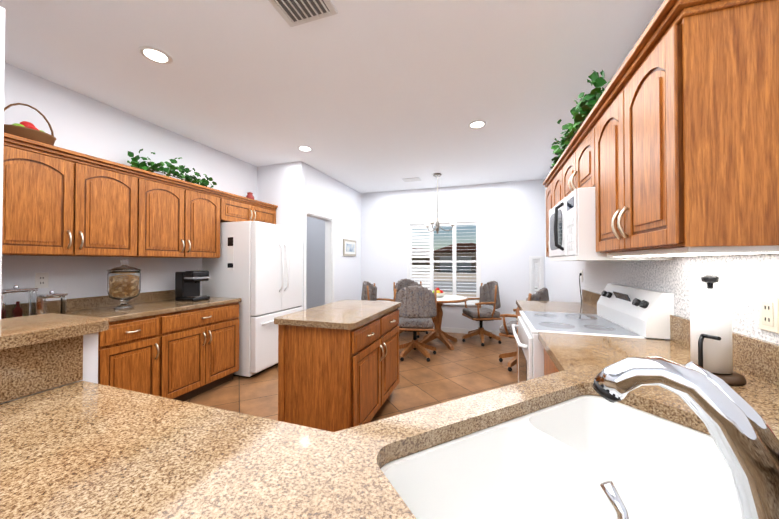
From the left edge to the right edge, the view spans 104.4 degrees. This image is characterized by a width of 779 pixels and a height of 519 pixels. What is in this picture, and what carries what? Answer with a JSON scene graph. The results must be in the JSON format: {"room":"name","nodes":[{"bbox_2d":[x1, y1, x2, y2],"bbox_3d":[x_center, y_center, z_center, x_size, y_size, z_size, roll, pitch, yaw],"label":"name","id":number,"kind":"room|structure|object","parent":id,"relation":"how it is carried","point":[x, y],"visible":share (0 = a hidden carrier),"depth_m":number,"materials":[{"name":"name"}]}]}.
{"room":"kitchen","nodes":[
{"label":"kitchen","id":0,"kind":"room"},
{"bbox_2d":[0,6,4,318],"bbox_3d":[-1.987,0.187,-0.456,0.148,2.230,3.300,0,-1,18],"label":"wall","id":1,"kind":"structure","parent":0,"point":[2,38],"depth_m":1.09,"materials":[{"name":"white paint"}]},
{"bbox_2d":[2,63,256,298],"bbox_3d":[-3.011,-0.047,1.556,0.120,2.740,6.470,0,-1,18],"label":"wall","id":2,"kind":"structure","parent":0,"point":[81,123],"depth_m":2.67,"materials":[{"name":"white paint"}]},
{"bbox_2d":[35,273,48,287],"bbox_3d":[-2.686,0.162,2.333,0.006,0.120,0.075,0,-1,18],"label":"electrical outlet","id":3,"kind":"object","parent":2,"relation":"attached to","point":[41,280],"visible":0.96,"depth_m":2.33,"materials":[{"name":"white plastic"}]},
{"bbox_2d":[2,137,149,256],"bbox_3d":[-2.504,-0.390,2.333,0.351,0.722,0.918,0,-1,18],"label":"upper cabinet","id":4,"kind":"object","parent":2,"relation":"attached to","point":[58,201],"depth_m":2.23,"materials":[{"name":"brown wood"}]},
{"bbox_2d":[4,103,55,144],"bbox_3d":[-2.583,-0.954,2.156,0.280,0.306,0.282,0,-1,18],"label":"fruit basket","id":5,"kind":"object","parent":4,"relation":"on","point":[27,130],"visible":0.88,"depth_m":2.11,"materials":[{"name":"brown wicker"}]},
{"bbox_2d":[127,149,216,187],"bbox_3d":[-2.227,-0.927,3.140,0.208,0.272,0.871,0,-1,18],"label":"ivy plant","id":6,"kind":"object","parent":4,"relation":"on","point":[168,170],"visible":0.88,"depth_m":3.08,"materials":[{"name":"green plant"}]},
{"bbox_2d":[66,290,174,309],"bbox_3d":[-2.535,0.376,2.754,0.020,0.100,1.752,0,-1,18],"label":"backsplash","id":7,"kind":"structure","parent":2,"relation":"attached to","point":[156,296],"depth_m":2.72,"materials":[{"name":"brown stone"}]},
{"bbox_2d":[150,177,221,257],"bbox_3d":[-2.251,-0.382,3.094,0.351,0.722,0.918,0,-1,18],"label":"upper cabinet","id":8,"kind":"object","parent":2,"relation":"attached to","point":[185,220],"depth_m":3.05,"materials":[{"name":"brown wood"}]},
{"bbox_2d":[222,193,257,221],"bbox_3d":[-2.005,-0.594,3.779,0.388,0.282,0.534,0,-1,18],"label":"upper cabinet","id":9,"kind":"object","parent":2,"relation":"attached to","point":[234,209],"depth_m":3.72,"materials":[{"name":"brown wood"}]},
{"bbox_2d":[246,192,253,198],"bbox_3d":[-1.907,-0.851,4.133,0.110,0.140,0.110,0,-1,18],"label":"decorative jar","id":10,"kind":"object","parent":9,"relation":"on","point":[250,195],"visible":0.58,"depth_m":4.10,"materials":[{"name":"red ceramic"}]},
{"bbox_2d":[258,201,275,223],"bbox_3d":[-1.873,-0.590,4.180,0.388,0.282,0.532,0,-1,18],"label":"upper cabinet","id":11,"kind":"object","parent":2,"relation":"attached to","point":[266,213],"depth_m":4.20,"materials":[{"name":"brown wood"}]},
{"bbox_2d":[257,161,305,309],"bbox_3d":[-1.590,-0.017,4.430,0.770,2.740,0.120,0,-1,18],"label":"wall","id":12,"kind":"structure","parent":0,"point":[282,187],"depth_m":4.35,"materials":[{"name":"white paint"}]},
{"bbox_2d":[306,216,324,308],"bbox_3d":[-1.396,-0.002,5.777,1.010,2.740,0.100,0,-1,18],"label":"wall","id":13,"kind":"structure","parent":0,"point":[315,268],"depth_m":5.71,"materials":[{"name":"white paint"}]},
{"bbox_2d":[0,0,662,193],"bbox_3d":[-0.535,-1.464,1.794,6.400,0.100,8.690,0,-1,18],"label":"ceiling","id":14,"kind":"structure","parent":0,"point":[366,96],"depth_m":2.28,"materials":[{"name":"white paint"}]},
{"bbox_2d":[138,46,172,63],"bbox_3d":[-1.609,-1.405,2.080,0.190,0.011,0.190,0,-1,18],"label":"recessed light","id":15,"kind":"object","parent":14,"relation":"in","point":[155,55],"visible":0.98,"depth_m":2.07,"materials":[{"name":"white"}]},
{"bbox_2d":[268,0,337,26],"bbox_3d":[-0.498,-1.403,1.617,0.320,0.023,0.340,0,-1,18],"label":"ceiling vent","id":16,"kind":"object","parent":14,"relation":"in","point":[292,13],"visible":1,"depth_m":1.70,"materials":[{"name":"white metal"}]},
{"bbox_2d":[297,146,312,151],"bbox_3d":[-1.056,-1.387,3.782,0.190,0.011,0.190,0,-1,18],"label":"recessed light","id":17,"kind":"object","parent":14,"relation":"in","point":[305,148],"visible":0.98,"depth_m":3.77,"materials":[{"name":"white"}]},
{"bbox_2d":[402,177,421,181],"bbox_3d":[0.383,-1.373,5.202,0.300,0.009,0.200,0,-1,18],"label":"ceiling vent","id":18,"kind":"object","parent":14,"relation":"in","point":[411,179],"visible":0.96,"depth_m":5.17,"materials":[{"name":"white metal"}]},
{"bbox_2d":[423,173,457,233],"bbox_3d":[0.783,-0.899,4.840,0.590,0.965,0.571,0,-1,18],"label":"pendant chandelier","id":19,"kind":"object","parent":14,"relation":"hanging from","point":[429,219],"visible":1,"depth_m":4.86,"materials":[{"name":"white glass"}]},
{"bbox_2d":[468,120,486,128],"bbox_3d":[0.906,-1.394,3.122,0.190,0.011,0.190,0,-1,18],"label":"recessed light","id":20,"kind":"object","parent":14,"relation":"in","point":[477,124],"visible":0.98,"depth_m":3.11,"materials":[{"name":"white"}]},
{"bbox_2d":[306,164,360,301],"bbox_3d":[-0.953,-0.007,5.319,0.120,2.740,1.990,0,-1,18],"label":"wall","id":21,"kind":"structure","parent":0,"point":[340,202],"depth_m":5.41,"materials":[{"name":"white paint"}]},
{"bbox_2d":[303,207,333,309],"bbox_3d":[-1.139,0.309,4.730,0.135,2.095,0.890,0,-1,18],"label":"door frame","id":22,"kind":"structure","parent":21,"relation":"attached to","point":[329,259],"depth_m":5.07,"materials":[{"name":"white wood"}]},
{"bbox_2d":[343,239,355,255],"bbox_3d":[-0.748,-0.218,5.712,0.023,0.310,0.540,0,-1,18],"label":"picture frame","id":23,"kind":"object","parent":21,"relation":"attached to","point":[349,247],"visible":0.96,"depth_m":5.67,"materials":[{"name":"silver metal"}]},
{"bbox_2d":[184,331,517,422],"bbox_3d":[-0.535,1.375,1.764,6.400,0.100,8.690,0,-1,18],"label":"floor","id":24,"kind":"structure","parent":0,"point":[469,366],"depth_m":3.32,"materials":[{"name":"tile"}]},
{"bbox_2d":[0,313,108,403],"bbox_3d":[-0.556,0.750,-0.464,2.565,1.105,3.271,0,-1,18],"label":"half wall","id":25,"kind":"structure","parent":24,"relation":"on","point":[39,353],"depth_m":0.95,"materials":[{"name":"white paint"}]},
{"bbox_2d":[98,322,113,386],"bbox_3d":[-2.432,0.894,2.073,0.641,0.870,0.494,0,-1,18],"label":"base cabinet","id":26,"kind":"object","parent":24,"relation":"on","point":[105,339],"depth_m":2.19,"materials":[{"name":"brown wood"}]},
{"bbox_2d":[114,310,169,397],"bbox_3d":[-2.307,0.898,2.450,0.641,0.870,0.558,0,-1,18],"label":"base cabinet","id":27,"kind":"object","parent":24,"relation":"on","point":[165,344],"depth_m":2.43,"materials":[{"name":"brown wood"}]},
{"bbox_2d":[170,302,238,400],"bbox_3d":[-2.114,0.904,3.032,0.641,0.870,0.924,0,-1,18],"label":"base cabinet","id":28,"kind":"object","parent":24,"relation":"on","point":[204,340],"depth_m":2.94,"materials":[{"name":"brown wood"}]},
{"bbox_2d":[66,298,240,321],"bbox_3d":[-2.238,0.445,2.654,0.647,0.040,1.752,0,-1,18],"label":"countertop","id":29,"kind":"structure","parent":28,"relation":"on","point":[109,312],"depth_m":2.62,"materials":[{"name":"beige stone"}]},
{"bbox_2d":[1,285,41,318],"bbox_3d":[-2.564,0.297,2.073,0.156,0.242,0.156,0,-1,18],"label":"glass canister","id":30,"kind":"object","parent":29,"relation":"on","point":[16,301],"depth_m":2.04,"materials":[{"name":"white"}]},
{"bbox_2d":[41,290,67,313],"bbox_3d":[-2.491,0.323,2.228,0.126,0.192,0.126,0,-1,18],"label":"glass canister","id":31,"kind":"object","parent":29,"relation":"on","point":[52,302],"depth_m":2.20,"materials":[{"name":"white"}]},
{"bbox_2d":[107,259,140,309],"bbox_3d":[-2.284,0.210,2.603,0.224,0.426,0.224,0,-1,18],"label":"glass jar","id":32,"kind":"object","parent":29,"relation":"on","point":[124,284],"visible":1,"depth_m":2.54,"materials":[{"name":"white"}]},
{"bbox_2d":[175,271,209,300],"bbox_3d":[-2.091,0.275,3.212,0.262,0.310,0.200,0,-1,18],"label":"coffee maker","id":33,"kind":"object","parent":29,"relation":"on","point":[187,285],"visible":1,"depth_m":3.15,"materials":[{"name":"black plastic"}]},
{"bbox_2d":[202,221,302,377],"bbox_3d":[-1.703,0.458,3.916,0.868,1.780,0.906,0,-1,18],"label":"fridge","id":34,"kind":"object","parent":24,"relation":"on","point":[256,267],"visible":0.77,"depth_m":3.52,"materials":[{"name":"white metal"}]},
{"bbox_2d":[274,300,400,431],"bbox_3d":[-0.347,0.879,2.597,0.667,0.910,1.160,0,-1,18],"label":"kitchen island","id":35,"kind":"object","parent":24,"relation":"on","point":[338,365],"visible":0.92,"depth_m":2.13,"materials":[{"name":"brown wood"}]},
{"bbox_2d":[361,281,393,301],"bbox_3d":[-0.160,0.857,4.942,0.622,1.004,0.631,0,-1,18],"label":"chair","id":36,"kind":"object","parent":24,"relation":"on","point":[369,291],"visible":0.31,"depth_m":5.04,"materials":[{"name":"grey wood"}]},
{"bbox_2d":[0,315,778,518],"bbox_3d":[-0.092,0.791,0.362,2.198,1.040,3.194,0,-1,18],"label":"countertop","id":37,"kind":"structure","parent":24,"relation":"on","point":[561,438],"depth_m":0.72,"materials":[{"name":"stone"}]},
{"bbox_2d":[600,481,628,518],"bbox_3d":[0.161,0.278,0.203,0.032,0.241,0.031,0,-1,18],"label":"tap","id":38,"kind":"object","parent":37,"relation":"on","point":[612,495],"visible":1,"depth_m":0.21,"materials":[{"name":"silver metal"}]},
{"bbox_2d":[593,357,778,518],"bbox_3d":[0.403,0.266,0.389,0.233,0.269,0.104,0,-1,18],"label":"faucet","id":39,"kind":"object","parent":37,"relation":"on","point":[745,438],"visible":1,"depth_m":0.37,"materials":[{"name":"silver metal"}]},
{"bbox_2d":[683,275,745,385],"bbox_3d":[1.113,0.231,1.042,0.160,0.352,0.175,0,-1,18],"label":"paper towel holder","id":40,"kind":"object","parent":37,"relation":"on","point":[710,328],"visible":0.77,"depth_m":1.01,"materials":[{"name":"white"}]},
{"bbox_2d":[393,279,427,337],"bbox_3d":[0.395,0.863,5.508,0.698,1.004,0.688,0,-1,18],"label":"chair","id":41,"kind":"object","parent":24,"relation":"on","point":[401,284],"visible":0.29,"depth_m":5.67,"materials":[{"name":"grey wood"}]},
{"bbox_2d":[394,285,436,361],"bbox_3d":[0.351,0.849,4.246,0.649,1.004,0.621,0,-1,18],"label":"chair","id":42,"kind":"object","parent":24,"relation":"on","point":[417,310],"visible":0.81,"depth_m":4.01,"materials":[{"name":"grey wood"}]},
{"bbox_2d":[420,294,467,349],"bbox_3d":[0.776,0.982,4.868,0.950,0.752,0.950,0,-1,18],"label":"dining table","id":43,"kind":"object","parent":24,"relation":"on","point":[440,334],"visible":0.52,"depth_m":4.79,"materials":[{"name":"brown wood"}]},
{"bbox_2d":[432,288,444,296],"bbox_3d":[0.776,0.528,4.873,0.250,0.153,0.250,0,-1,18],"label":"centerpiece bowl","id":44,"kind":"object","parent":43,"relation":"on","point":[440,293],"visible":0.67,"depth_m":4.80,"materials":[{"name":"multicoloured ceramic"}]},
{"bbox_2d":[462,281,501,345],"bbox_3d":[1.515,0.857,5.001,0.639,1.004,0.674,0,-1,18],"label":"chair","id":45,"kind":"object","parent":24,"relation":"on","point":[489,293],"visible":0.98,"depth_m":4.90,"materials":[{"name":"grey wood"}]},
{"bbox_2d":[499,288,548,371],"bbox_3d":[1.702,0.845,3.805,0.622,1.004,0.662,0,-1,18],"label":"chair","id":46,"kind":"object","parent":24,"relation":"on","point":[505,329],"visible":0.44,"depth_m":3.66,"materials":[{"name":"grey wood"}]},
{"bbox_2d":[516,289,601,377],"bbox_3d":[1.503,0.816,2.738,0.664,1.040,0.780,0,-1,18],"label":"base cabinet","id":47,"kind":"object","parent":24,"relation":"on","point":[588,304],"visible":0.23,"depth_m":2.74,"materials":[{"name":"brown wood"}]},
{"bbox_2d":[511,283,673,382],"bbox_3d":[1.224,0.753,2.014,0.738,1.150,0.760,0,-1,18],"label":"range","id":48,"kind":"object","parent":24,"relation":"on","point":[626,311],"visible":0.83,"depth_m":1.79,"materials":[{"name":"white metal"}]},
{"bbox_2d":[361,179,544,330],"bbox_3d":[1.059,-0.002,5.764,3.660,2.740,0.120,0,-1,18],"label":"wall","id":49,"kind":"structure","parent":0,"point":[511,215],"depth_m":5.53,"materials":[{"name":"white paint"}]},
{"bbox_2d":[407,219,482,305],"bbox_3d":[1.013,0.052,5.737,1.450,1.590,0.140,0,-1,18],"label":"window","id":50,"kind":"structure","parent":49,"relation":"in","point":[418,253],"depth_m":5.80,"materials":[{"name":"white wood"}]},
{"bbox_2d":[433,327,500,335],"bbox_3d":[0.909,1.322,5.728,3.150,0.090,0.015,0,-1,18],"label":"baseboard","id":51,"kind":"structure","parent":49,"relation":"attached to","point":[455,330],"depth_m":5.58,"materials":[{"name":"white wood"}]},
{"bbox_2d":[529,256,543,293],"bbox_3d":[2.539,0.542,5.226,0.285,1.200,0.140,0,-1,18],"label":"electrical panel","id":52,"kind":"structure","parent":49,"relation":"in","point":[536,269],"depth_m":5.22,"materials":[{"name":"white"}]},
{"bbox_2d":[545,0,669,339],"bbox_3d":[1.392,-0.051,1.140,0.120,2.740,8.450,0,-1,18],"label":"wall","id":53,"kind":"structure","parent":0,"point":[561,281],"depth_m":3.79,"materials":[{"name":"white paint"}]},
{"bbox_2d":[543,168,558,257],"bbox_3d":[1.650,-0.386,2.691,0.347,0.722,0.770,0,-1,18],"label":"upper cabinet","id":54,"kind":"object","parent":53,"relation":"attached to","point":[552,191],"depth_m":2.84,"materials":[{"name":"brown wood"}]},
{"bbox_2d":[559,124,590,201],"bbox_3d":[1.410,-0.579,1.967,0.347,0.352,0.760,0,-1,18],"label":"upper cabinet","id":55,"kind":"object","parent":53,"relation":"attached to","point":[575,168],"depth_m":1.98,"materials":[{"name":"brown wood"}]},
{"bbox_2d":[550,70,610,168],"bbox_3d":[1.346,-0.919,2.254,0.270,0.433,1.376,0,-1,18],"label":"ivy plant","id":56,"kind":"object","parent":55,"relation":"on","point":[585,105],"visible":0.52,"depth_m":1.87,"materials":[{"name":"green plant"}]},
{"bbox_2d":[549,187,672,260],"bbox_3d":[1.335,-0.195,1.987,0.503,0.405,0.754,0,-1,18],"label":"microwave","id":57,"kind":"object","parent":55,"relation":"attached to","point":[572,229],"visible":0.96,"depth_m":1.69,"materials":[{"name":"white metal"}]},
{"bbox_2d":[579,270,582,302],"bbox_3d":[1.954,0.424,3.078,0.034,0.630,0.139,0,-1,18],"label":"cord","id":58,"kind":"object","parent":53,"relation":"attached to","point":[581,276],"visible":0.81,"depth_m":3.08,"materials":[{"name":"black plastic"}]},
{"bbox_2d":[585,253,778,343],"bbox_3d":[1.559,0.191,1.841,0.005,0.450,2.430,0,-1,18],"label":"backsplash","id":59,"kind":"structure","parent":53,"relation":"attached to","point":[747,279],"depth_m":1.32,"materials":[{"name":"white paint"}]},
{"bbox_2d":[759,295,778,333],"bbox_3d":[1.279,0.183,1.020,0.008,0.120,0.075,0,-1,18],"label":"electrical outlet","id":60,"kind":"object","parent":59,"relation":"attached to","point":[769,313],"visible":1,"depth_m":1.01,"materials":[{"name":"beige plastic"}]},
{"bbox_2d":[591,0,778,255],"bbox_3d":[1.170,-0.401,1.240,0.347,0.722,0.768,0,-1,18],"label":"upper cabinet","id":61,"kind":"object","parent":53,"relation":"attached to","point":[672,149],"depth_m":0.92,"materials":[{"name":"brown wood"}]},
{"label":"outside","id":62,"kind":"structure","parent":0,"visible":0},
{"bbox_2d":[412,270,537,297],"bbox_3d":[15.184,1.853,45.397,120.000,0.105,84.020,0,-1,18],"label":"ground","id":63,"kind":"structure","parent":62,"point":[439,284],"depth_m":20.15,"materials":[{"name":"beige"}]},
{"bbox_2d":[412,248,434,268],"bbox_3d":[3.079,-0.212,51.809,8.800,4.170,11.500,0,-1,18],"label":"house","id":64,"kind":"structure","parent":63,"relation":"on","point":[422,259],"depth_m":46.96,"materials":[{"name":"beige"}]},
{"bbox_2d":[434,243,475,271],"bbox_3d":[12.477,-0.245,48.696,9.800,4.170,11.500,0,-1,18],"label":"house","id":65,"kind":"structure","parent":63,"relation":"on","point":[460,251],"depth_m":43.73,"materials":[{"name":"beige"}]}
]}

